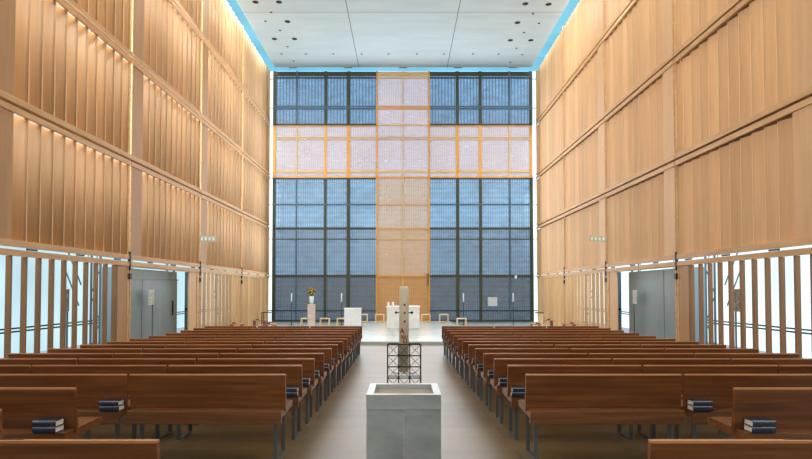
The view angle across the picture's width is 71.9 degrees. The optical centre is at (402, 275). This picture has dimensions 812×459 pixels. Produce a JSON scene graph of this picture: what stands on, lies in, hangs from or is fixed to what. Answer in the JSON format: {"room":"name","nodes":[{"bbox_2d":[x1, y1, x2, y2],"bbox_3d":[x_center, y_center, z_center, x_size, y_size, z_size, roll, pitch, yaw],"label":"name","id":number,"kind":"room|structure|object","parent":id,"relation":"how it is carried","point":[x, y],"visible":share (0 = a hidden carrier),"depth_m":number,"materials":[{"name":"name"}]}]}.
{"room":"house of worship","nodes":[
{"label":"house of worship","id":0,"kind":"room"},
{"bbox_2d":[0,2,240,357],"bbox_3d":[-10.272,-6.187,15.402,0.577,17.263,43.470,0,-2,0],"label":"window","id":1,"kind":"structure","parent":0,"point":[16,266],"depth_m":16.87,"materials":[{"name":"clear glass"}]},
{"bbox_2d":[0,0,269,357],"bbox_3d":[-8.434,-5.439,17.289,0.228,15.860,35.682,0,-2,0],"label":"wall","id":2,"kind":"structure","parent":0,"point":[58,193],"depth_m":17.20,"materials":[{"name":"brown wood"}]},
{"bbox_2d":[100,267,187,343],"bbox_3d":[-8.860,1.142,19.647,0.880,2.666,4.900,0,-2,0],"label":"door","id":3,"kind":"structure","parent":2,"relation":"in","point":[163,283],"depth_m":19.71,"materials":[{"name":"grey paint"}]},
{"bbox_2d":[243,57,557,321],"bbox_3d":[0.000,-5.639,36.385,21.000,17.260,0.050,0,-2,0],"label":"window","id":4,"kind":"structure","parent":0,"point":[310,253],"depth_m":36.32,"materials":[{"name":"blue glass"}]},
{"bbox_2d":[236,0,569,67],"bbox_3d":[0.000,-13.604,14.686,16.040,0.144,41.050,0,-2,0],"label":"ceiling","id":5,"kind":"structure","parent":0,"point":[347,29],"depth_m":30.04,"materials":[{"name":"grey paint"}]},
{"bbox_2d":[226,0,579,56],"bbox_3d":[0.000,-14.860,15.444,21.000,0.080,43.100,0,-2,0],"label":"window","id":6,"kind":"structure","parent":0,"point":[569,9],"depth_m":32.35,"materials":[{"name":"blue glass"}]},
{"bbox_2d":[72,322,737,458],"bbox_3d":[0.000,2.356,15.094,21.400,0.760,43.300,0,-2,0],"label":"floor","id":7,"kind":"structure","parent":0,"point":[469,430],"depth_m":6.99,"materials":[{"name":"stone"}]},
{"bbox_2d":[0,365,30,373],"bbox_3d":[-5.066,1.472,6.619,1.535,0.866,0.565,0,-2,0],"label":"pew","id":8,"kind":"object","parent":7,"relation":"on","point":[4,369],"visible":0.06,"depth_m":6.44,"materials":[{"name":"brown wood"}]},
{"bbox_2d":[0,358,77,373],"bbox_3d":[-5.071,1.534,7.546,1.535,0.866,0.565,0,-2,0],"label":"pew","id":9,"kind":"object","parent":7,"relation":"on","point":[3,361],"visible":0.08,"depth_m":7.37,"materials":[{"name":"brown wood"}]},
{"bbox_2d":[0,388,101,438],"bbox_3d":[-3.458,1.361,4.763,1.535,0.866,0.565,0,-2,0],"label":"pew","id":10,"kind":"object","parent":7,"relation":"on","point":[20,407],"visible":0.63,"depth_m":4.59,"materials":[{"name":"brown wood"}]},
{"bbox_2d":[32,424,63,432],"bbox_3d":[-2.864,1.236,4.521,0.185,0.048,0.127,0,-2,1],"label":"hymnal","id":11,"kind":"object","parent":10,"relation":"on","point":[60,427],"visible":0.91,"depth_m":4.46,"materials":[{"name":"blue paper"}]},
{"bbox_2d":[32,418,63,426],"bbox_3d":[-2.865,1.188,4.520,0.185,0.048,0.127,0,-2,-1],"label":"hymnal","id":12,"kind":"object","parent":11,"relation":"on","point":[42,422],"visible":1,"depth_m":4.46,"materials":[{"name":"blue paper"}]},
{"bbox_2d":[8,353,112,363],"bbox_3d":[-5.076,1.593,8.473,1.535,0.866,0.565,0,-2,0],"label":"pew","id":13,"kind":"object","parent":7,"relation":"on","point":[10,355],"visible":0.05,"depth_m":8.29,"materials":[{"name":"brown wood"}]},
{"bbox_2d":[0,374,135,438],"bbox_3d":[-3.497,1.413,5.692,1.535,0.866,0.565,0,-2,0],"label":"pew","id":14,"kind":"object","parent":7,"relation":"on","point":[91,388],"visible":0.37,"depth_m":5.52,"materials":[{"name":"brown wood"}]},
{"bbox_2d":[99,404,124,410],"bbox_3d":[-2.833,1.287,5.454,0.185,0.048,0.127,0,-2,-1],"label":"hymnal","id":15,"kind":"object","parent":14,"relation":"on","point":[121,407],"visible":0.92,"depth_m":5.39,"materials":[{"name":"blue paper"}]},
{"bbox_2d":[99,399,123,405],"bbox_3d":[-2.837,1.239,5.451,0.185,0.048,0.127,0,-2,-1],"label":"hymnal","id":16,"kind":"object","parent":15,"relation":"on","point":[106,402],"visible":1,"depth_m":5.39,"materials":[{"name":"blue paper"}]},
{"bbox_2d":[66,289,69,347],"bbox_3d":[-9.312,1.355,15.424,0.036,1.970,0.340,0,-2,0],"label":"sign stand","id":17,"kind":"object","parent":7,"relation":"on","point":[67,290],"visible":0.48,"depth_m":15.51,"materials":[{"name":"silver metal"}]},
{"bbox_2d":[0,439,159,458],"bbox_3d":[-2.030,1.285,3.050,1.535,0.868,0.565,0,-2,0],"label":"pew","id":18,"kind":"object","parent":7,"relation":"on","point":[9,448],"visible":1,"depth_m":2.87,"materials":[{"name":"brown wood"}]},
{"bbox_2d":[48,348,141,357],"bbox_3d":[-5.081,1.643,9.400,1.535,0.866,0.565,0,-2,0],"label":"pew","id":19,"kind":"object","parent":7,"relation":"on","point":[50,350],"visible":0.06,"depth_m":9.22,"materials":[{"name":"brown wood"}]},
{"bbox_2d":[32,365,171,438],"bbox_3d":[-3.501,1.472,6.619,1.535,0.866,0.565,0,-2,0],"label":"pew","id":20,"kind":"object","parent":7,"relation":"on","point":[36,369],"visible":0.13,"depth_m":6.44,"materials":[{"name":"brown wood"}]},
{"bbox_2d":[80,344,165,352],"bbox_3d":[-5.086,1.694,10.327,1.535,0.866,0.565,0,-2,0],"label":"pew","id":21,"kind":"object","parent":7,"relation":"on","point":[142,346],"visible":0.06,"depth_m":10.15,"materials":[{"name":"brown wood"}]},
{"bbox_2d":[78,358,195,373],"bbox_3d":[-3.506,1.534,7.546,1.535,0.866,0.565,0,-2,0],"label":"pew","id":22,"kind":"object","parent":7,"relation":"on","point":[81,361],"visible":0.08,"depth_m":7.37,"materials":[{"name":"brown wood"}]},
{"bbox_2d":[107,341,184,345],"bbox_3d":[-5.090,1.745,11.254,1.535,0.866,0.565,0,-2,0],"label":"pew","id":23,"kind":"object","parent":7,"relation":"on","point":[108,342],"visible":0.07,"depth_m":11.07,"materials":[{"name":"brown wood"}]},
{"bbox_2d":[148,290,153,335],"bbox_3d":[-8.632,1.483,19.161,0.036,1.968,0.420,0,-2,0],"label":"sign stand","id":24,"kind":"object","parent":7,"relation":"on","point":[150,292],"visible":0.88,"depth_m":19.23,"materials":[{"name":"silver metal"}]},
{"bbox_2d":[129,339,201,343],"bbox_3d":[-5.095,1.796,12.181,1.535,0.866,0.565,0,-2,0],"label":"pew","id":25,"kind":"object","parent":7,"relation":"on","point":[185,340],"visible":0.06,"depth_m":12.00,"materials":[{"name":"brown wood"}]},
{"bbox_2d":[114,353,218,364],"bbox_3d":[-3.511,1.593,8.473,1.535,0.866,0.565,0,-2,0],"label":"pew","id":26,"kind":"object","parent":7,"relation":"on","point":[116,355],"visible":0.07,"depth_m":8.29,"materials":[{"name":"brown wood"}]},
{"bbox_2d":[149,336,215,338],"bbox_3d":[-5.100,1.835,13.108,1.535,0.866,0.565,0,-2,0],"label":"pew","id":27,"kind":"object","parent":7,"relation":"on","point":[150,337],"visible":0.05,"depth_m":12.93,"materials":[{"name":"brown wood"}]},
{"bbox_2d":[143,348,236,357],"bbox_3d":[-3.516,1.643,9.400,1.535,0.866,0.565,0,-2,0],"label":"pew","id":28,"kind":"object","parent":7,"relation":"on","point":[145,350],"visible":0.06,"depth_m":9.22,"materials":[{"name":"brown wood"}]},
{"bbox_2d":[166,333,227,338],"bbox_3d":[-5.105,1.862,14.036,1.535,0.866,0.565,0,-2,0],"label":"pew","id":29,"kind":"object","parent":7,"relation":"on","point":[167,334],"visible":0.06,"depth_m":13.86,"materials":[{"name":"brown wood"}]},
{"bbox_2d":[126,374,291,458],"bbox_3d":[-1.927,1.413,5.692,1.535,0.866,0.565,0,-2,0],"label":"pew","id":30,"kind":"object","parent":7,"relation":"on","point":[157,399],"visible":0.92,"depth_m":5.52,"materials":[{"name":"brown wood"}]},
{"bbox_2d":[166,344,251,352],"bbox_3d":[-3.521,1.694,10.327,1.535,0.866,0.565,0,-2,0],"label":"pew","id":31,"kind":"object","parent":7,"relation":"on","point":[237,346],"visible":0.07,"depth_m":10.15,"materials":[{"name":"brown wood"}]},
{"bbox_2d":[180,330,238,335],"bbox_3d":[-5.110,1.890,14.963,1.535,0.866,0.565,0,-2,0],"label":"pew","id":32,"kind":"object","parent":7,"relation":"on","point":[181,331],"visible":0.06,"depth_m":14.78,"materials":[{"name":"brown wood"}]},
{"bbox_2d":[193,328,247,332],"bbox_3d":[-5.114,1.917,15.891,1.535,0.866,0.565,0,-2,0],"label":"pew","id":33,"kind":"object","parent":7,"relation":"on","point":[239,329],"visible":0.06,"depth_m":15.71,"materials":[{"name":"brown wood"}]},
{"bbox_2d":[186,341,263,347],"bbox_3d":[-3.525,1.745,11.254,1.535,0.866,0.565,0,-2,0],"label":"pew","id":34,"kind":"object","parent":7,"relation":"on","point":[187,342],"visible":0.07,"depth_m":11.07,"materials":[{"name":"brown wood"}]},
{"bbox_2d":[168,365,306,439],"bbox_3d":[-1.931,1.472,6.619,1.535,0.866,0.565,0,-2,0],"label":"pew","id":35,"kind":"object","parent":7,"relation":"on","point":[293,373],"visible":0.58,"depth_m":6.44,"materials":[{"name":"brown wood"}]},
{"bbox_2d":[202,339,273,343],"bbox_3d":[-3.530,1.796,12.181,1.535,0.866,0.565,0,-2,0],"label":"pew","id":36,"kind":"object","parent":7,"relation":"on","point":[264,340],"visible":0.07,"depth_m":12.00,"materials":[{"name":"brown wood"}]},
{"bbox_2d":[217,336,282,340],"bbox_3d":[-3.535,1.835,13.108,1.535,0.866,0.565,0,-2,0],"label":"pew","id":37,"kind":"object","parent":7,"relation":"on","point":[218,337],"visible":0.03,"depth_m":12.93,"materials":[{"name":"brown wood"}]},
{"bbox_2d":[197,358,317,423],"bbox_3d":[-1.936,1.534,7.546,1.535,0.866,0.565,0,-2,0],"label":"pew","id":38,"kind":"object","parent":7,"relation":"on","point":[308,364],"visible":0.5,"depth_m":7.37,"materials":[{"name":"brown wood"}]},
{"bbox_2d":[229,333,290,338],"bbox_3d":[-3.540,1.862,14.036,1.535,0.866,0.565,0,-2,0],"label":"pew","id":39,"kind":"object","parent":7,"relation":"on","point":[230,334],"visible":0.06,"depth_m":13.86,"materials":[{"name":"brown wood"}]},
{"bbox_2d":[240,330,297,335],"bbox_3d":[-3.545,1.890,14.963,1.535,0.866,0.565,0,-2,0],"label":"pew","id":40,"kind":"object","parent":7,"relation":"on","point":[241,331],"visible":0.06,"depth_m":14.78,"materials":[{"name":"brown wood"}]},
{"bbox_2d":[220,353,326,410],"bbox_3d":[-1.941,1.593,8.473,1.535,0.866,0.565,0,-2,0],"label":"pew","id":41,"kind":"object","parent":7,"relation":"on","point":[319,357],"visible":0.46,"depth_m":8.29,"materials":[{"name":"brown wood"}]},
{"bbox_2d":[249,328,303,332],"bbox_3d":[-3.550,1.917,15.891,1.535,0.866,0.565,0,-2,0],"label":"pew","id":42,"kind":"object","parent":7,"relation":"on","point":[298,329],"visible":0.06,"depth_m":15.71,"materials":[{"name":"brown wood"}]},
{"bbox_2d":[238,348,333,400],"bbox_3d":[-1.946,1.643,9.400,1.535,0.866,0.565,0,-2,0],"label":"pew","id":43,"kind":"object","parent":7,"relation":"on","point":[327,352],"visible":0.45,"depth_m":9.22,"materials":[{"name":"brown wood"}]},
{"bbox_2d":[253,344,338,391],"bbox_3d":[-1.951,1.694,10.327,1.535,0.866,0.565,0,-2,0],"label":"pew","id":44,"kind":"object","parent":7,"relation":"on","point":[334,347],"visible":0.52,"depth_m":10.15,"materials":[{"name":"brown wood"}]},
{"bbox_2d":[265,341,343,384],"bbox_3d":[-1.955,1.745,11.254,1.535,0.866,0.565,0,-2,0],"label":"pew","id":45,"kind":"object","parent":7,"relation":"on","point":[340,343],"visible":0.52,"depth_m":11.08,"materials":[{"name":"brown wood"}]},
{"bbox_2d":[307,304,314,327],"bbox_3d":[-4.832,2.169,29.553,0.359,1.290,0.340,0,-2,0],"label":"stone pillar","id":46,"kind":"structure","parent":7,"relation":"on","point":[311,307],"depth_m":29.39,"materials":[{"name":"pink stone"}]},
{"bbox_2d":[276,339,347,378],"bbox_3d":[-1.960,1.796,12.181,1.535,0.866,0.565,0,-2,0],"label":"pew","id":47,"kind":"object","parent":7,"relation":"on","point":[345,341],"visible":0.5,"depth_m":12.00,"materials":[{"name":"brown wood"}]},
{"bbox_2d":[285,336,351,372],"bbox_3d":[-1.965,1.835,13.108,1.535,0.866,0.565,0,-2,0],"label":"pew","id":48,"kind":"object","parent":7,"relation":"on","point":[348,338],"visible":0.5,"depth_m":12.93,"materials":[{"name":"brown wood"}]},
{"bbox_2d":[292,333,354,367],"bbox_3d":[-1.970,1.862,14.036,1.535,0.866,0.565,0,-2,0],"label":"pew","id":49,"kind":"object","parent":7,"relation":"on","point":[352,335],"visible":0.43,"depth_m":13.86,"materials":[{"name":"brown wood"}]},
{"bbox_2d":[299,330,357,362],"bbox_3d":[-1.975,1.890,14.963,1.535,0.866,0.565,0,-2,0],"label":"pew","id":50,"kind":"object","parent":7,"relation":"on","point":[300,331],"visible":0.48,"depth_m":14.78,"materials":[{"name":"brown wood"}]},
{"bbox_2d":[305,328,359,358],"bbox_3d":[-1.980,1.917,15.891,1.535,0.866,0.565,0,-2,0],"label":"pew","id":51,"kind":"object","parent":7,"relation":"on","point":[357,329],"visible":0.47,"depth_m":15.71,"materials":[{"name":"brown wood"}]},
{"bbox_2d":[310,326,361,354],"bbox_3d":[-1.984,1.945,16.818,1.535,0.866,0.565,0,-2,0],"label":"pew","id":52,"kind":"object","parent":7,"relation":"on","point":[360,327],"visible":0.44,"depth_m":16.64,"materials":[{"name":"brown wood"}]},
{"bbox_2d":[268,71,537,321],"bbox_3d":[0.000,-4.983,35.124,16.900,15.774,0.104,0,-2,0],"label":"window frame","id":53,"kind":"structure","parent":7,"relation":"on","point":[419,292],"depth_m":35.20,"materials":[{"name":"wood"}]},
{"bbox_2d":[366,383,440,458],"bbox_3d":[0.005,1.305,4.137,0.524,0.930,0.480,0,-2,0],"label":"baptismal font","id":54,"kind":"object","parent":7,"relation":"on","point":[403,420],"visible":1,"depth_m":3.91,"materials":[{"name":"grey stone"}]},
{"bbox_2d":[375,389,431,393],"bbox_3d":[0.005,0.884,4.148,0.424,0.012,0.390,0,-2,0],"label":"basin","id":55,"kind":"object","parent":54,"relation":"in","point":[377,391],"depth_m":4.24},
{"bbox_2d":[387,343,420,382],"bbox_3d":[0.011,1.253,5.464,0.332,1.175,0.139,0,-2,0],"label":"candle stand","id":56,"kind":"object","parent":7,"relation":"on","point":[398,355],"visible":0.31,"depth_m":5.41,"materials":[{"name":"black metal"}]},
{"bbox_2d":[395,286,412,371],"bbox_3d":[0.009,0.518,5.487,0.163,0.846,0.096,-1,-2,26],"label":"paschal candle","id":57,"kind":"object","parent":56,"relation":"on","point":[403,312],"visible":1,"depth_m":5.45,"materials":[{"name":"beige wax"}]},
{"bbox_2d":[360,321,456,344],"bbox_3d":[-0.125,2.675,27.289,5.950,0.160,13.700,0,-2,0],"label":"step","id":58,"kind":"structure","parent":7,"relation":"on","point":[373,333],"depth_m":24.21,"materials":[{"name":"stone"}]},
{"bbox_2d":[344,308,361,325],"bbox_3d":[-2.545,2.143,28.429,0.865,0.965,0.550,0,-2,0],"label":"ambo","id":59,"kind":"object","parent":58,"relation":"on","point":[352,316],"visible":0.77,"depth_m":28.17,"materials":[{"name":"white stone"}]},
{"bbox_2d":[386,306,419,328],"bbox_3d":[0.010,2.064,27.756,1.656,1.086,1.000,0,-2,0],"label":"altar","id":60,"kind":"object","parent":58,"relation":"on","point":[392,318],"visible":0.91,"depth_m":27.29,"materials":[{"name":"white stone"}]},
{"bbox_2d":[441,326,492,354],"bbox_3d":[1.921,1.945,16.818,1.535,0.866,0.565,0,-2,0],"label":"pew","id":61,"kind":"object","parent":7,"relation":"on","point":[443,327],"visible":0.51,"depth_m":16.64,"materials":[{"name":"brown wood"}]},
{"bbox_2d":[444,328,498,358],"bbox_3d":[1.925,1.917,15.891,1.535,0.866,0.565,0,-2,0],"label":"pew","id":62,"kind":"object","parent":7,"relation":"on","point":[445,329],"visible":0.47,"depth_m":15.71,"materials":[{"name":"brown wood"}]},
{"bbox_2d":[446,330,504,362],"bbox_3d":[1.930,1.890,14.963,1.535,0.866,0.565,0,-2,0],"label":"pew","id":63,"kind":"object","parent":7,"relation":"on","point":[448,331],"visible":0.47,"depth_m":14.78,"materials":[{"name":"brown wood"}]},
{"bbox_2d":[449,333,511,367],"bbox_3d":[1.935,1.862,14.036,1.535,0.866,0.565,0,-2,0],"label":"pew","id":64,"kind":"object","parent":7,"relation":"on","point":[452,335],"visible":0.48,"depth_m":13.86,"materials":[{"name":"brown wood"}]},
{"bbox_2d":[453,336,519,372],"bbox_3d":[1.940,1.835,13.108,1.535,0.866,0.565,0,-2,0],"label":"pew","id":65,"kind":"object","parent":7,"relation":"on","point":[456,338],"visible":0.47,"depth_m":12.93,"materials":[{"name":"brown wood"}]},
{"bbox_2d":[457,339,529,378],"bbox_3d":[1.945,1.796,12.181,1.535,0.866,0.565,0,-2,0],"label":"pew","id":66,"kind":"object","parent":7,"relation":"on","point":[460,341],"visible":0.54,"depth_m":12.00,"materials":[{"name":"brown wood"}]},
{"bbox_2d":[461,341,539,384],"bbox_3d":[1.950,1.745,11.254,1.535,0.866,0.565,0,-2,0],"label":"pew","id":67,"kind":"object","parent":7,"relation":"on","point":[465,343],"visible":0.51,"depth_m":11.08,"materials":[{"name":"brown wood"}]},
{"bbox_2d":[467,344,552,391],"bbox_3d":[1.954,1.694,10.327,1.535,0.866,0.565,0,-2,0],"label":"pew","id":68,"kind":"object","parent":7,"relation":"on","point":[471,347],"visible":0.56,"depth_m":10.15,"materials":[{"name":"brown wood"}]},
{"bbox_2d":[473,348,568,400],"bbox_3d":[1.959,1.643,9.400,1.535,0.866,0.565,0,-2,0],"label":"pew","id":69,"kind":"object","parent":7,"relation":"on","point":[479,352],"visible":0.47,"depth_m":9.22,"materials":[{"name":"brown wood"}]},
{"bbox_2d":[500,328,554,332],"bbox_3d":[3.495,1.917,15.891,1.535,0.866,0.565,0,-2,0],"label":"pew","id":70,"kind":"object","parent":7,"relation":"on","point":[505,329],"visible":0.03,"depth_m":15.71,"materials":[{"name":"brown wood"}]},
{"bbox_2d":[481,353,586,410],"bbox_3d":[1.964,1.593,8.473,1.535,0.866,0.565,0,-2,0],"label":"pew","id":71,"kind":"object","parent":7,"relation":"on","point":[488,358],"visible":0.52,"depth_m":8.29,"materials":[{"name":"brown wood"}]},
{"bbox_2d":[506,330,564,335],"bbox_3d":[3.500,1.890,14.963,1.535,0.866,0.565,0,-2,0],"label":"pew","id":72,"kind":"object","parent":7,"relation":"on","point":[507,331],"visible":0.06,"depth_m":14.78,"materials":[{"name":"brown wood"}]},
{"bbox_2d":[513,333,575,338],"bbox_3d":[3.505,1.862,14.036,1.535,0.866,0.565,0,-2,0],"label":"pew","id":73,"kind":"object","parent":7,"relation":"on","point":[514,334],"visible":0.06,"depth_m":13.86,"materials":[{"name":"brown wood"}]},
{"bbox_2d":[490,358,610,423],"bbox_3d":[1.969,1.534,7.546,1.535,0.866,0.565,0,-2,0],"label":"pew","id":74,"kind":"object","parent":7,"relation":"on","point":[500,364],"visible":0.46,"depth_m":7.37,"materials":[{"name":"brown wood"}]},
{"bbox_2d":[521,336,587,340],"bbox_3d":[3.510,1.835,13.108,1.535,0.866,0.565,0,-2,0],"label":"pew","id":75,"kind":"object","parent":7,"relation":"on","point":[522,337],"visible":0.06,"depth_m":12.93,"materials":[{"name":"brown wood"}]},
{"bbox_2d":[531,339,602,343],"bbox_3d":[3.515,1.796,12.181,1.535,0.866,0.565,0,-2,0],"label":"pew","id":76,"kind":"object","parent":7,"relation":"on","point":[540,340],"visible":0.04,"depth_m":12.00,"materials":[{"name":"brown wood"}]},
{"bbox_2d":[503,365,640,439],"bbox_3d":[1.974,1.472,6.619,1.535,0.866,0.565,0,-2,0],"label":"pew","id":77,"kind":"object","parent":7,"relation":"on","point":[515,373],"visible":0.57,"depth_m":6.44,"materials":[{"name":"brown wood"}]},
{"bbox_2d":[542,341,619,347],"bbox_3d":[3.520,1.745,11.254,1.535,0.866,0.565,0,-2,0],"label":"pew","id":78,"kind":"object","parent":7,"relation":"on","point":[543,342],"visible":0.07,"depth_m":11.07,"materials":[{"name":"brown wood"}]},
{"bbox_2d":[556,328,610,329],"bbox_3d":[5.060,1.917,15.891,1.535,0.866,0.565,0,-2,0],"label":"pew","id":79,"kind":"object","parent":7,"relation":"on","point":[556,328],"visible":0.08,"depth_m":15.71,"materials":[{"name":"brown wood"}]},
{"bbox_2d":[565,330,623,332],"bbox_3d":[5.065,1.890,14.963,1.535,0.866,0.565,0,-2,0],"label":"pew","id":80,"kind":"object","parent":7,"relation":"on","point":[566,331],"visible":0.04,"depth_m":14.78,"materials":[{"name":"brown wood"}]},
{"bbox_2d":[555,344,639,352],"bbox_3d":[3.524,1.694,10.327,1.535,0.866,0.565,0,-2,0],"label":"pew","id":81,"kind":"object","parent":7,"relation":"on","point":[569,346],"visible":0.05,"depth_m":10.15,"materials":[{"name":"brown wood"}]},
{"bbox_2d":[518,374,684,458],"bbox_3d":[1.978,1.413,5.692,1.535,0.866,0.565,0,-2,0],"label":"pew","id":82,"kind":"object","parent":7,"relation":"on","point":[653,399],"visible":0.94,"depth_m":5.52,"materials":[{"name":"brown wood"}]},
{"bbox_2d":[576,333,638,338],"bbox_3d":[5.070,1.862,14.036,1.535,0.866,0.565,0,-2,0],"label":"pew","id":83,"kind":"object","parent":7,"relation":"on","point":[577,334],"visible":0.07,"depth_m":13.86,"materials":[{"name":"brown wood"}]},
{"bbox_2d":[570,348,663,357],"bbox_3d":[3.529,1.643,9.400,1.535,0.866,0.565,0,-2,0],"label":"pew","id":84,"kind":"object","parent":7,"relation":"on","point":[572,350],"visible":0.08,"depth_m":9.22,"materials":[{"name":"brown wood"}]},
{"bbox_2d":[589,336,655,340],"bbox_3d":[5.075,1.835,13.108,1.535,0.866,0.565,0,-2,0],"label":"pew","id":85,"kind":"object","parent":7,"relation":"on","point":[590,337],"visible":0.08,"depth_m":12.93,"materials":[{"name":"brown wood"}]},
{"bbox_2d":[633,290,636,332],"bbox_3d":[8.632,1.559,20.818,0.036,1.992,0.360,0,-2,0],"label":"sign stand","id":86,"kind":"object","parent":7,"relation":"on","point":[634,291],"visible":0.88,"depth_m":20.91,"materials":[{"name":"silver metal"}]},
{"bbox_2d":[604,339,675,343],"bbox_3d":[5.080,1.796,12.181,1.535,0.866,0.565,0,-2,0],"label":"pew","id":87,"kind":"object","parent":7,"relation":"on","point":[620,340],"visible":0.07,"depth_m":12.00,"materials":[{"name":"brown wood"}]},
{"bbox_2d":[589,353,692,364],"bbox_3d":[3.534,1.593,8.473,1.535,0.866,0.565,0,-2,0],"label":"pew","id":88,"kind":"object","parent":7,"relation":"on","point":[611,356],"visible":0.05,"depth_m":8.29,"materials":[{"name":"brown wood"}]},
{"bbox_2d":[621,341,698,347],"bbox_3d":[5.085,1.745,11.254,1.535,0.866,0.565,0,-2,0],"label":"pew","id":89,"kind":"object","parent":7,"relation":"on","point":[622,342],"visible":0.06,"depth_m":11.07,"materials":[{"name":"brown wood"}]},
{"bbox_2d":[613,358,729,373],"bbox_3d":[3.539,1.534,7.546,1.535,0.866,0.565,0,-2,0],"label":"pew","id":90,"kind":"object","parent":7,"relation":"on","point":[616,361],"visible":0.06,"depth_m":7.37,"materials":[{"name":"brown wood"}]},
{"bbox_2d":[641,344,725,352],"bbox_3d":[5.089,1.694,10.327,1.535,0.866,0.565,0,-2,0],"label":"pew","id":91,"kind":"object","parent":7,"relation":"on","point":[664,346],"visible":0.06,"depth_m":10.15,"materials":[{"name":"brown wood"}]},
{"bbox_2d":[637,365,777,438],"bbox_3d":[3.544,1.472,6.619,1.535,0.866,0.565,0,-2,0],"label":"pew","id":92,"kind":"object","parent":7,"relation":"on","point":[647,369],"visible":0.11,"depth_m":6.44,"materials":[{"name":"brown wood"}]},
{"bbox_2d":[665,348,758,357],"bbox_3d":[5.094,1.643,9.400,1.535,0.866,0.565,0,-2,0],"label":"pew","id":93,"kind":"object","parent":7,"relation":"on","point":[667,350],"visible":0.05,"depth_m":9.22,"materials":[{"name":"brown wood"}]},
{"bbox_2d":[647,439,811,458],"bbox_3d":[2.038,1.285,3.050,1.535,0.868,0.565,0,-2,0],"label":"pew","id":94,"kind":"object","parent":7,"relation":"on","point":[657,448],"visible":1,"depth_m":2.87,"materials":[{"name":"brown wood"}]},
{"bbox_2d":[734,289,739,347],"bbox_3d":[9.312,1.359,15.563,0.036,1.970,0.340,0,-2,0],"label":"sign stand","id":95,"kind":"object","parent":7,"relation":"on","point":[736,291],"visible":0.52,"depth_m":15.63,"materials":[{"name":"silver metal"}]},
{"bbox_2d":[734,289,739,310],"bbox_3d":[9.297,0.693,15.580,0.006,0.598,0.300,0,-2,0],"label":"picture","id":96,"kind":"object","parent":95,"relation":"attached to","point":[736,291],"depth_m":15.58},
{"bbox_2d":[674,374,811,438],"bbox_3d":[3.549,1.413,5.692,1.535,0.866,0.565,0,-2,0],"label":"pew","id":97,"kind":"object","parent":7,"relation":"on","point":[717,388],"visible":0.36,"depth_m":5.52,"materials":[{"name":"brown wood"}]},
{"bbox_2d":[687,404,712,410],"bbox_3d":[2.886,1.287,5.448,0.185,0.048,0.127,0,-2,0],"label":"hymnal","id":98,"kind":"object","parent":97,"relation":"on","point":[690,407],"visible":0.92,"depth_m":5.39,"materials":[{"name":"blue paper"}]},
{"bbox_2d":[687,399,712,405],"bbox_3d":[2.891,1.239,5.454,0.185,0.048,0.127,0,-2,-1],"label":"hymnal","id":99,"kind":"object","parent":98,"relation":"on","point":[694,402],"visible":1,"depth_m":5.40,"materials":[{"name":"blue paper"}]},
{"bbox_2d":[694,353,798,364],"bbox_3d":[5.099,1.593,8.473,1.535,0.866,0.565,0,-2,0],"label":"pew","id":100,"kind":"object","parent":7,"relation":"on","point":[696,355],"visible":0.06,"depth_m":8.29,"materials":[{"name":"brown wood"}]},
{"bbox_2d":[707,388,811,438],"bbox_3d":[3.487,1.361,4.763,1.535,0.866,0.565,0,-2,0],"label":"pew","id":101,"kind":"object","parent":7,"relation":"on","point":[791,408],"visible":0.63,"depth_m":4.59,"materials":[{"name":"brown wood"}]},
{"bbox_2d":[744,424,775,432],"bbox_3d":[2.879,1.236,4.521,0.185,0.048,0.127,0,-2,1],"label":"hymnal","id":102,"kind":"object","parent":101,"relation":"on","point":[748,428],"visible":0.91,"depth_m":4.46,"materials":[{"name":"blue paper"}]},
{"bbox_2d":[744,418,775,426],"bbox_3d":[2.883,1.188,4.523,0.185,0.048,0.127,0,-2,-1],"label":"hymnal","id":103,"kind":"object","parent":102,"relation":"on","point":[754,422],"visible":1,"depth_m":4.47,"materials":[{"name":"blue paper"}]},
{"bbox_2d":[731,358,811,367],"bbox_3d":[5.104,1.534,7.546,1.535,0.866,0.565,0,-2,0],"label":"pew","id":104,"kind":"object","parent":7,"relation":"on","point":[734,361],"visible":0.07,"depth_m":7.37,"materials":[{"name":"brown wood"}]},
{"bbox_2d":[778,365,811,373],"bbox_3d":[5.109,1.472,6.619,1.535,0.866,0.565,0,-2,0],"label":"pew","id":105,"kind":"object","parent":7,"relation":"on","point":[783,369],"visible":0.06,"depth_m":6.44,"materials":[{"name":"brown wood"}]},
{"bbox_2d":[536,0,811,357],"bbox_3d":[8.465,-5.439,17.289,0.290,15.860,35.682,0,-2,0],"label":"wall","id":106,"kind":"structure","parent":0,"point":[666,130],"depth_m":17.14,"materials":[{"name":"brown wood"}]},
{"bbox_2d":[589,236,606,241],"bbox_3d":[8.027,-1.506,23.055,0.700,0.235,0.024,0,-2,0],"label":"hymn board","id":107,"kind":"object","parent":106,"relation":"attached to","point":[591,238],"visible":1,"depth_m":23.04,"materials":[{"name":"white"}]},
{"bbox_2d":[618,267,705,343],"bbox_3d":[8.860,1.142,19.647,0.880,2.666,4.900,0,-2,0],"label":"door","id":108,"kind":"structure","parent":106,"relation":"in","point":[655,306],"depth_m":19.63,"materials":[{"name":"grey paint"}]},
{"bbox_2d":[565,245,811,357],"bbox_3d":[10.272,-6.187,15.402,0.577,17.263,43.470,0,-2,0],"label":"window","id":109,"kind":"structure","parent":0,"point":[804,259],"depth_m":16.40,"materials":[{"name":"clear glass"}]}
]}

